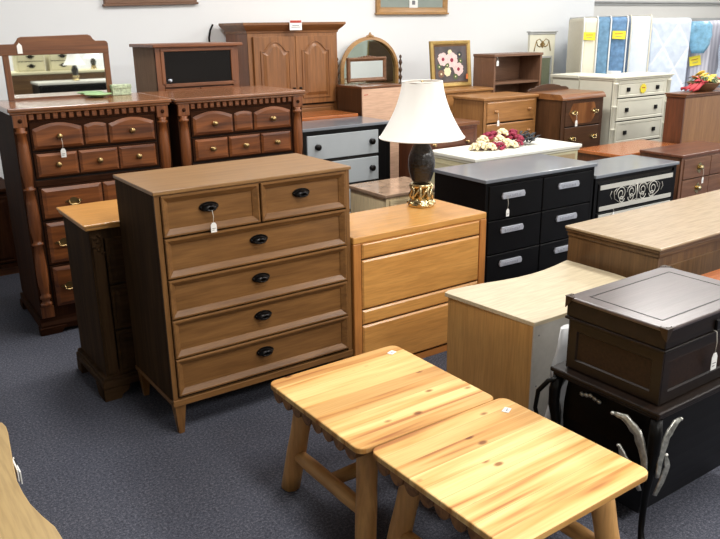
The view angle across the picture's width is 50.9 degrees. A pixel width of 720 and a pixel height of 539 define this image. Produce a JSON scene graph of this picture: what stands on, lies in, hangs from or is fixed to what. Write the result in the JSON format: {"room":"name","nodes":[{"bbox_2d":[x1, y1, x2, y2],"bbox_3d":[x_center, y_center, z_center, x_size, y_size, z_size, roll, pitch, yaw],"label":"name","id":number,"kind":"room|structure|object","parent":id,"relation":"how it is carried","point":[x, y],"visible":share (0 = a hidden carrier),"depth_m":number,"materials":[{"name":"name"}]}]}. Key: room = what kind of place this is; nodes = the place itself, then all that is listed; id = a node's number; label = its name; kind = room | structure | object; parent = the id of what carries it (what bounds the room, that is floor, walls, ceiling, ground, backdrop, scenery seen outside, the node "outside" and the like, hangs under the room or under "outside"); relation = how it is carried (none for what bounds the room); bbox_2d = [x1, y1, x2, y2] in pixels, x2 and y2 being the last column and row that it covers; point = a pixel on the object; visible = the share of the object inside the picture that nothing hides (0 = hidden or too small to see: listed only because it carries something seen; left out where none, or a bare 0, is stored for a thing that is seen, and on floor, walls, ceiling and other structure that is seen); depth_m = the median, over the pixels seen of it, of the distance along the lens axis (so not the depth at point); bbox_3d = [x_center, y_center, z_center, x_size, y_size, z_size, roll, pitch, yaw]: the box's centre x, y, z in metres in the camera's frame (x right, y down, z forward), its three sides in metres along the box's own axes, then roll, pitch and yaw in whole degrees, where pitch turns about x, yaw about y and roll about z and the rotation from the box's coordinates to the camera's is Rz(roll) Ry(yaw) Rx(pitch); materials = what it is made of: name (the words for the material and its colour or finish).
{"room":"second-hand shop","nodes":[
{"label":"second-hand shop","id":0,"kind":"room"},
{"bbox_2d":[0,0,594,178],"bbox_3d":[-1.770,-1.995,6.506,11.250,3.300,0.200,-13,21,-33],"label":"wall","id":1,"kind":"structure","parent":0,"point":[490,26],"depth_m":7.17,"materials":[{"name":"paint"}]},
{"bbox_2d":[102,0,198,6],"bbox_3d":[-1.742,-2.422,6.239,0.817,0.462,0.040,-14,22,-32],"label":"wall frame","id":2,"kind":"object","parent":1,"relation":"attached to","point":[105,2],"visible":1,"depth_m":6.26,"materials":[{"name":"brown wood"}]},
{"bbox_2d":[208,24,212,41],"bbox_3d":[-1.302,-1.331,6.914,0.058,1.734,0.017,-13,21,-33],"label":"cable","id":3,"kind":"object","parent":1,"relation":"attached to","point":[210,29],"visible":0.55,"depth_m":6.66,"materials":[{"name":"black paint"}]},
{"bbox_2d":[375,0,448,14],"bbox_3d":[0.544,-2.883,7.758,0.954,0.512,0.040,-13,21,-33],"label":"wall frame","id":4,"kind":"object","parent":1,"relation":"attached to","point":[382,7],"visible":1,"depth_m":7.79,"materials":[{"name":"brown wood"}]},
{"bbox_2d":[409,0,417,7],"bbox_3d":[0.553,-2.762,7.804,0.110,0.120,0.003,-13,21,-33],"label":"price card","id":5,"kind":"object","parent":4,"relation":"attached to","point":[412,3],"visible":1,"depth_m":7.81,"materials":[{"name":"paper"}]},
{"bbox_2d":[0,273,719,538],"bbox_3d":[2.522,0.491,4.020,14.700,0.050,10.400,-13,21,-33],"label":"floor","id":6,"kind":"structure","parent":0,"point":[92,467],"depth_m":3.10,"materials":[{"name":"carpet"}]},
{"bbox_2d":[0,177,18,275],"bbox_3d":[-2.862,-0.288,5.574,0.600,0.645,0.545,-13,21,-33],"label":"base cabinet","id":7,"kind":"object","parent":6,"relation":"on","point":[8,259],"visible":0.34,"depth_m":5.51,"materials":[{"name":"brown wood"}]},
{"bbox_2d":[0,422,61,538],"bbox_3d":[-0.985,0.953,1.668,0.730,0.600,1.282,-13,21,-33],"label":"desk","id":8,"kind":"object","parent":6,"relation":"on","point":[19,519],"visible":1,"depth_m":1.83,"materials":[{"name":"beige wood"}]},
{"bbox_2d":[12,457,22,483],"bbox_3d":[-0.939,0.541,2.064,0.009,0.045,0.110,-13,21,-33],"label":"price tag","id":9,"kind":"object","parent":8,"relation":"hanging from","point":[17,470],"visible":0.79,"depth_m":2.03,"materials":[{"name":"white paper"}]},
{"bbox_2d":[0,93,172,335],"bbox_3d":[-1.671,-0.390,4.735,0.914,1.314,0.667,-12,21,-31],"label":"chest","id":10,"kind":"object","parent":6,"relation":"on","point":[106,136],"visible":0.66,"depth_m":4.38,"materials":[{"name":"brown wood"}]},
{"bbox_2d":[0,34,111,100],"bbox_3d":[-1.852,-1.234,4.611,0.650,0.373,0.029,-12,21,-32],"label":"dresser mirror","id":11,"kind":"object","parent":10,"relation":"on","point":[58,66],"visible":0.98,"depth_m":4.61,"materials":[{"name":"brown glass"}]},
{"bbox_2d":[17,43,22,53],"bbox_3d":[-2.006,-1.304,4.461,0.028,0.062,0.002,-13,21,-33],"label":"price tag","id":12,"kind":"object","parent":11,"relation":"attached to","point":[19,46],"visible":1,"depth_m":4.46,"materials":[{"name":"paper"}]},
{"bbox_2d":[9,53,106,97],"bbox_3d":[-1.840,-1.192,4.636,0.554,0.253,0.011,-12,21,-32],"label":"mirror glass","id":13,"kind":"object","parent":11,"relation":"on","point":[31,75],"depth_m":4.62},
{"bbox_2d":[61,138,66,157],"bbox_3d":[-1.666,-0.683,4.239,0.028,0.108,0.019,-12,21,-31],"label":"price tag","id":14,"kind":"object","parent":10,"relation":"hanging from","point":[63,151],"visible":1,"depth_m":4.24,"materials":[{"name":"paper"}]},
{"bbox_2d":[84,92,111,97],"bbox_3d":[-1.627,-1.082,4.701,0.170,0.022,0.170,-13,21,-33],"label":"dish","id":15,"kind":"object","parent":10,"relation":"on","point":[100,94],"visible":1,"depth_m":4.68,"materials":[{"name":"green ceramic"}]},
{"bbox_2d":[110,84,130,95],"bbox_3d":[-1.532,-1.150,4.838,0.126,0.066,0.066,-13,21,-33],"label":"gift box","id":16,"kind":"object","parent":10,"relation":"on","point":[116,89],"visible":1,"depth_m":4.81,"materials":[{"name":"green paper"}]},
{"bbox_2d":[56,199,139,401],"bbox_3d":[-1.016,0.089,3.925,0.850,0.875,0.490,-13,21,-33],"label":"base cabinet","id":17,"kind":"object","parent":6,"relation":"on","point":[92,230],"visible":0.29,"depth_m":3.63,"materials":[{"name":"brown wood"}]},
{"bbox_2d":[129,42,241,92],"bbox_3d":[-1.248,-0.867,5.717,0.670,1.615,0.499,-13,21,-33],"label":"media cabinet","id":18,"kind":"object","parent":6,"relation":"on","point":[192,65],"visible":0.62,"depth_m":5.34,"materials":[{"name":"brown wood"}]},
{"bbox_2d":[140,85,305,166],"bbox_3d":[-0.903,-0.552,5.207,0.914,1.314,0.667,-13,21,-33],"label":"chest","id":19,"kind":"object","parent":6,"relation":"on","point":[209,125],"visible":0.43,"depth_m":4.82,"materials":[{"name":"brown wood"}]},
{"bbox_2d":[113,153,352,433],"bbox_3d":[-0.564,0.069,3.609,0.950,1.092,0.513,-13,21,-33],"label":"dresser","id":20,"kind":"object","parent":6,"relation":"on","point":[265,295],"visible":1,"depth_m":3.37,"materials":[{"name":"brown wood"}]},
{"bbox_2d":[211,211,216,232],"bbox_3d":[-0.617,-0.203,3.164,0.026,0.095,0.019,-13,21,-33],"label":"price tag","id":21,"kind":"object","parent":20,"relation":"hanging from","point":[213,225],"visible":1,"depth_m":3.16,"materials":[{"name":"paper"}]},
{"bbox_2d":[218,22,345,111],"bbox_3d":[-0.672,-1.356,6.990,1.020,1.757,0.480,-13,21,-33],"label":"armoire","id":22,"kind":"object","parent":6,"relation":"on","point":[271,54],"visible":0.27,"depth_m":6.63,"materials":[{"name":"brown wood"}]},
{"bbox_2d":[289,20,301,29],"bbox_3d":[-0.554,-2.107,6.520,0.120,0.085,0.006,-13,21,-33],"label":"price sign","id":23,"kind":"object","parent":22,"relation":"attached to","point":[294,24],"visible":1,"depth_m":6.52,"materials":[{"name":"paper"}]},
{"bbox_2d":[302,110,357,120],"bbox_3d":[-0.569,-0.848,6.654,1.084,0.990,0.433,-13,21,-33],"label":"chest","id":24,"kind":"object","parent":6,"relation":"on","point":[324,114],"visible":0.04,"depth_m":6.57,"materials":[{"name":"brown wood"}]},
{"bbox_2d":[302,116,389,212],"bbox_3d":[-0.217,-0.740,6.333,0.889,0.968,0.492,-13,21,-33],"label":"dresser","id":25,"kind":"object","parent":6,"relation":"on","point":[354,142],"visible":0.37,"depth_m":6.14,"materials":[{"name":"black paint"}]},
{"bbox_2d":[336,82,401,178],"bbox_3d":[0.100,-1.104,7.059,0.472,1.212,0.414,-13,21,-33],"label":"cabinet","id":26,"kind":"object","parent":6,"relation":"on","point":[378,100],"visible":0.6,"depth_m":6.78,"materials":[{"name":"red wood"}]},
{"bbox_2d":[346,55,386,82],"bbox_3d":[0.033,-1.851,6.970,0.438,0.240,0.138,-13,21,-33],"label":"framed mirror","id":27,"kind":"object","parent":26,"relation":"on","point":[366,68],"visible":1,"depth_m":6.92,"materials":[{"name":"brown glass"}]},
{"bbox_2d":[351,60,382,78],"bbox_3d":[0.061,-1.833,6.933,0.370,0.155,0.008,-13,21,-33],"label":"mirror glass","id":28,"kind":"object","parent":27,"relation":"attached to","point":[360,69],"depth_m":6.93,"materials":[{"name":"white mirror"}]},
{"bbox_2d":[337,32,401,83],"bbox_3d":[0.102,-1.565,7.769,0.820,1.660,0.060,-13,21,-33],"label":"arched mirror","id":29,"kind":"object","parent":26,"relation":"on","point":[369,45],"visible":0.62,"depth_m":7.59,"materials":[{"name":"brown wood"}]},
{"bbox_2d":[344,40,394,83],"bbox_3d":[0.091,-1.962,7.650,0.647,0.689,0.010,-13,21,-33],"label":"mirror glass","id":30,"kind":"object","parent":29,"relation":"on","point":[378,48],"depth_m":7.60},
{"bbox_2d":[271,346,492,538],"bbox_3d":[0.074,0.653,2.826,0.596,0.451,0.604,-13,21,-33],"label":"table","id":31,"kind":"object","parent":6,"relation":"on","point":[361,403],"visible":0.77,"depth_m":2.70,"materials":[{"name":"brown wood"}]},
{"bbox_2d":[349,176,433,212],"bbox_3d":[0.270,-0.329,5.629,0.540,0.600,0.489,-13,21,-33],"label":"nightstand","id":32,"kind":"object","parent":6,"relation":"on","point":[371,195],"visible":0.17,"depth_m":5.45,"materials":[{"name":"brown wood"}]},
{"bbox_2d":[328,199,485,362],"bbox_3d":[0.207,0.073,4.132,0.873,0.745,0.443,-13,21,-33],"label":"chest","id":33,"kind":"object","parent":6,"relation":"on","point":[405,259],"visible":0.52,"depth_m":3.92,"materials":[{"name":"brown wood"}]},
{"bbox_2d":[379,79,464,207],"bbox_3d":[0.339,-0.687,4.151,0.471,0.686,0.471,-13,21,-33],"label":"table lamp","id":34,"kind":"object","parent":33,"relation":"on","point":[422,116],"visible":1,"depth_m":3.99,"materials":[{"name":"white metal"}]},
{"bbox_2d":[399,118,479,177],"bbox_3d":[0.672,-0.776,6.443,0.628,0.945,0.342,-13,21,-33],"label":"dresser","id":35,"kind":"object","parent":6,"relation":"on","point":[468,127],"visible":0.25,"depth_m":6.31,"materials":[{"name":"brown wood"}]},
{"bbox_2d":[444,86,493,114],"bbox_3d":[0.948,-1.244,7.601,0.648,1.125,0.442,-13,21,-33],"label":"dresser","id":36,"kind":"object","parent":6,"relation":"on","point":[450,92],"visible":0.09,"depth_m":7.29,"materials":[{"name":"brown wood"}]},
{"bbox_2d":[429,40,471,87],"bbox_3d":[0.902,-2.039,7.512,0.500,0.446,0.081,-12,21,-31],"label":"framed painting","id":37,"kind":"object","parent":36,"relation":"on","point":[450,61],"visible":0.99,"depth_m":7.50,"materials":[{"name":"paint"}]},
{"bbox_2d":[453,91,538,142],"bbox_3d":[1.263,-1.075,7.096,0.688,1.100,0.447,-13,21,-33],"label":"dresser","id":38,"kind":"object","parent":6,"relation":"on","point":[516,110],"visible":0.27,"depth_m":6.82,"materials":[{"name":"brown wood"}]},
{"bbox_2d":[473,52,542,92],"bbox_3d":[1.531,-1.530,7.959,0.696,1.435,0.308,-13,21,-33],"label":"bookshelf","id":39,"kind":"object","parent":38,"relation":"on","point":[520,72],"visible":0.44,"depth_m":7.89,"materials":[{"name":"brown wood"}]},
{"bbox_2d":[430,138,581,182],"bbox_3d":[1.200,-0.635,6.279,1.200,0.761,0.561,-13,21,-33],"label":"sideboard","id":40,"kind":"object","parent":6,"relation":"on","point":[460,155],"visible":0.09,"depth_m":6.01,"materials":[{"name":"white paint"}]},
{"bbox_2d":[468,128,539,150],"bbox_3d":[1.178,-1.067,6.131,0.723,0.153,0.232,-13,21,-33],"label":"flower spray","id":41,"kind":"object","parent":40,"relation":"on","point":[500,134],"visible":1,"depth_m":6.06,"materials":[{"name":"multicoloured plant"}]},
{"bbox_2d":[373,398,647,538],"bbox_3d":[0.448,0.794,2.367,0.596,0.451,0.604,-13,21,-34],"label":"table","id":42,"kind":"object","parent":6,"relation":"on","point":[519,473],"visible":1,"depth_m":2.26,"materials":[{"name":"brown wood"}]},
{"bbox_2d":[502,407,511,412],"bbox_3d":[0.503,0.482,2.596,0.024,0.002,0.034,9,20,29],"label":"price card","id":43,"kind":"object","parent":42,"relation":"on","point":[507,410],"visible":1,"depth_m":2.59,"materials":[{"name":"paper"}]},
{"bbox_2d":[434,154,597,282],"bbox_3d":[1.063,-0.319,5.233,1.023,0.798,0.537,-12,21,-31],"label":"dresser","id":44,"kind":"object","parent":6,"relation":"on","point":[546,194],"visible":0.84,"depth_m":4.98,"materials":[{"name":"black paint"}]},
{"bbox_2d":[445,260,625,416],"bbox_3d":[0.834,0.368,3.414,0.798,0.600,0.493,-13,21,-33],"label":"cabinet","id":45,"kind":"object","parent":6,"relation":"on","point":[503,335],"visible":0.57,"depth_m":3.17,"materials":[{"name":"brown wood"}]},
{"bbox_2d":[527,31,557,84],"bbox_3d":[2.018,-1.838,8.567,0.440,1.640,0.060,-13,21,-33],"label":"mirror","id":46,"kind":"object","parent":6,"relation":"on","point":[538,41],"visible":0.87,"depth_m":8.40,"materials":[{"name":"beige paint"}]},
{"bbox_2d":[541,58,549,84],"bbox_3d":[2.016,-1.998,8.515,0.310,0.755,0.009,-13,21,-33],"label":"mirror glass","id":47,"kind":"object","parent":46,"relation":"attached to","point":[545,70],"depth_m":8.49,"materials":[{"name":"mirror"}]},
{"bbox_2d":[544,324,568,425],"bbox_3d":[0.809,0.499,3.029,0.203,0.585,0.080,-13,21,-33],"label":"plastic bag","id":48,"kind":"object","parent":6,"relation":"on","point":[560,356],"visible":0.21,"depth_m":2.94,"materials":[{"name":"white plastic"}]},
{"bbox_2d":[526,84,605,154],"bbox_3d":[1.943,-1.165,7.235,0.594,1.169,0.470,-13,21,-33],"label":"chest","id":49,"kind":"object","parent":6,"relation":"on","point":[557,106],"visible":0.42,"depth_m":6.98,"materials":[{"name":"brown wood"}]},
{"bbox_2d":[550,72,600,88],"bbox_3d":[2.238,-1.419,7.931,0.420,1.222,0.360,-13,21,-33],"label":"cabinet","id":50,"kind":"object","parent":6,"relation":"on","point":[571,80],"visible":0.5,"depth_m":7.65,"materials":[{"name":"beige paint"}]},
{"bbox_2d":[566,16,598,72],"bbox_3d":[2.466,-1.920,8.575,0.165,1.784,0.926,1,18,5],"label":"mattress","id":51,"kind":"object","parent":6,"relation":"on","point":[581,54],"visible":0.48,"depth_m":8.04,"materials":[{"name":"beige fabric"}]},
{"bbox_2d":[583,32,595,39],"bbox_3d":[2.401,-2.441,7.921,0.120,0.085,0.004,1,18,5],"label":"price card","id":52,"kind":"object","parent":51,"relation":"attached to","point":[587,35],"visible":1,"depth_m":7.92,"materials":[{"name":"yellow paper"}]},
{"bbox_2d":[587,16,611,73],"bbox_3d":[2.644,-1.965,8.693,0.160,1.792,0.926,1,18,5],"label":"mattress","id":53,"kind":"object","parent":6,"relation":"on","point":[605,22],"visible":0.12,"depth_m":8.09,"materials":[{"name":"blue fabric"}]},
{"bbox_2d":[608,15,628,72],"bbox_3d":[2.841,-2.004,8.807,0.200,1.792,0.926,1,18,5],"label":"mattress","id":54,"kind":"object","parent":6,"relation":"on","point":[617,57],"visible":0.19,"depth_m":8.21,"materials":[{"name":"blue fabric"}]},
{"bbox_2d":[608,71,620,73],"bbox_3d":[2.773,-2.124,8.276,0.150,0.100,0.004,1,18,5],"label":"price card","id":55,"kind":"object","parent":54,"relation":"attached to","point":[609,72],"visible":0.14,"depth_m":8.27,"materials":[{"name":"paper"}]},
{"bbox_2d":[612,31,625,38],"bbox_3d":[2.787,-2.524,8.146,0.140,0.090,0.004,1,18,5],"label":"price card","id":56,"kind":"object","parent":54,"relation":"attached to","point":[615,34],"visible":1,"depth_m":8.14,"materials":[{"name":"yellow paper"}]},
{"bbox_2d":[577,139,673,160],"bbox_3d":[2.333,-0.714,6.573,0.884,0.700,0.473,-13,21,-33],"label":"chest","id":57,"kind":"object","parent":6,"relation":"on","point":[633,147],"visible":0.06,"depth_m":6.38,"materials":[{"name":"brown wood"}]},
{"bbox_2d":[533,361,719,538],"bbox_3d":[1.119,0.584,2.850,0.833,0.537,0.497,-13,21,-33],"label":"table","id":58,"kind":"object","parent":6,"relation":"on","point":[677,440],"visible":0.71,"depth_m":2.61,"materials":[{"name":"black wood"}]},
{"bbox_2d":[565,265,719,405],"bbox_3d":[1.072,0.212,2.683,0.581,0.273,0.404,-13,21,-33],"label":"chest","id":59,"kind":"object","parent":58,"relation":"on","point":[649,336],"visible":1,"depth_m":2.52,"materials":[{"name":"black paint"}]},
{"bbox_2d":[710,330,716,370],"bbox_3d":[1.177,0.267,2.523,0.032,0.138,0.019,-13,21,-33],"label":"price tag","id":60,"kind":"object","parent":59,"relation":"hanging from","point":[714,357],"visible":1,"depth_m":2.52,"materials":[{"name":"paper"}]},
{"bbox_2d":[579,72,674,144],"bbox_3d":[2.675,-1.362,7.731,0.940,1.222,0.431,-13,21,-33],"label":"dresser","id":61,"kind":"object","parent":6,"relation":"on","point":[628,113],"visible":0.52,"depth_m":7.43,"materials":[{"name":"beige paint"}]},
{"bbox_2d":[640,83,646,92],"bbox_3d":[2.781,-1.777,7.427,0.110,0.099,0.004,-13,21,-33],"label":"sticker","id":62,"kind":"object","parent":61,"relation":"attached to","point":[643,88],"visible":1,"depth_m":7.42,"materials":[{"name":"yellow paper"}]},
{"bbox_2d":[588,154,679,219],"bbox_3d":[1.897,-0.442,5.724,0.944,0.710,0.436,-12,21,-32],"label":"dresser","id":63,"kind":"object","parent":6,"relation":"on","point":[624,183],"visible":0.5,"depth_m":5.51,"materials":[{"name":"black paint"}]},
{"bbox_2d":[619,15,652,72],"bbox_3d":[3.133,-2.074,8.998,0.240,1.800,0.926,0,18,3],"label":"mattress","id":64,"kind":"object","parent":6,"relation":"on","point":[640,26],"visible":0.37,"depth_m":8.39,"materials":[{"name":"white fabric"}]},
{"bbox_2d":[565,189,719,277],"bbox_3d":[1.778,0.068,4.046,1.500,0.761,0.530,-13,21,-33],"label":"dresser","id":65,"kind":"object","parent":6,"relation":"on","point":[683,234],"visible":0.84,"depth_m":3.61,"materials":[{"name":"brown wood"}]},
{"bbox_2d":[648,18,691,91],"bbox_3d":[3.534,-2.121,9.185,0.460,1.760,0.800,-1,18,-1],"label":"mattress","id":66,"kind":"object","parent":6,"relation":"on","point":[670,37],"visible":0.29,"depth_m":8.64,"materials":[{"name":"white fabric"}]},
{"bbox_2d":[640,141,719,199],"bbox_3d":[2.692,-0.631,6.231,0.804,0.740,0.411,-13,21,-33],"label":"dresser","id":67,"kind":"object","parent":6,"relation":"on","point":[693,157],"visible":0.4,"depth_m":5.97,"materials":[{"name":"brown wood"}]},
{"bbox_2d":[662,88,719,143],"bbox_3d":[3.134,-1.080,6.993,0.945,1.120,0.220,-13,21,-33],"label":"base cabinet","id":68,"kind":"object","parent":6,"relation":"on","point":[690,116],"visible":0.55,"depth_m":6.70,"materials":[{"name":"brown wood"}]},
{"bbox_2d":[680,70,719,91],"bbox_3d":[3.061,-1.685,6.758,0.339,0.175,0.401,8,20,25],"label":"flower basket","id":69,"kind":"object","parent":68,"relation":"on","point":[704,82],"visible":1,"depth_m":6.69,"materials":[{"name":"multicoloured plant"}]},
{"bbox_2d":[684,21,712,90],"bbox_3d":[4.046,-2.247,9.620,0.240,1.720,0.900,-2,18,-4],"label":"mattress","id":70,"kind":"object","parent":6,"relation":"on","point":[690,70],"visible":0.09,"depth_m":9.09,"materials":[{"name":"white fabric"}]},
{"bbox_2d":[689,55,700,65],"bbox_3d":[4.004,-2.495,9.046,0.161,0.130,0.004,-2,18,-4],"label":"price card","id":71,"kind":"object","parent":70,"relation":"attached to","point":[694,60],"visible":1,"depth_m":9.05,"materials":[{"name":"yellow paper"}]},
{"bbox_2d":[689,21,712,52],"bbox_3d":[3.977,-2.722,8.876,0.306,0.360,0.102,-2,18,-4],"label":"plastic bag","id":72,"kind":"object","parent":70,"relation":"on","point":[701,31],"visible":0.91,"depth_m":8.85,"materials":[{"name":"blue plastic"}]},
{"bbox_2d":[700,20,719,87],"bbox_3d":[4.388,-2.313,9.797,0.400,1.730,0.900,-2,18,-4],"label":"mattress","id":73,"kind":"object","parent":6,"relation":"on","point":[715,39],"visible":0.03,"depth_m":9.20,"materials":[{"name":"white fabric"}]},
{"bbox_2d":[716,45,719,86],"bbox_3d":[4.491,-2.589,9.110,0.426,0.750,0.070,-2,18,-4],"label":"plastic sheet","id":74,"kind":"object","parent":73,"relation":"hanging from","point":[718,67],"visible":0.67,"depth_m":9.13,"materials":[{"name":"white plastic"}]},
{"bbox_2d":[701,269,719,279],"bbox_3d":[1.744,0.334,3.445,0.420,0.620,0.340,-13,21,-33],"label":"side table","id":75,"kind":"object","parent":6,"relation":"on","point":[715,274],"visible":0.11,"depth_m":3.41,"materials":[{"name":"orange wood"}]},
{"bbox_2d":[594,0,719,20],"bbox_3d":[4.205,-3.378,10.559,3.450,3.300,0.180,-13,21,-33],"label":"wall","id":76,"kind":"structure","parent":0,"point":[679,10],"depth_m":10.37,"materials":[{"name":"paint"}]},
{"bbox_2d":[594,1,719,4],"bbox_3d":[4.270,-3.648,10.376,3.440,0.045,0.050,-13,21,-33],"label":"trim","id":77,"kind":"structure","parent":76,"relation":"attached to","point":[595,1],"depth_m":10.02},
{"bbox_2d":[690,18,719,20],"bbox_3d":[4.542,-3.505,10.605,2.800,0.035,0.070,-13,21,-33],"label":"trim","id":78,"kind":"structure","parent":76,"relation":"attached to","point":[692,19],"depth_m":10.80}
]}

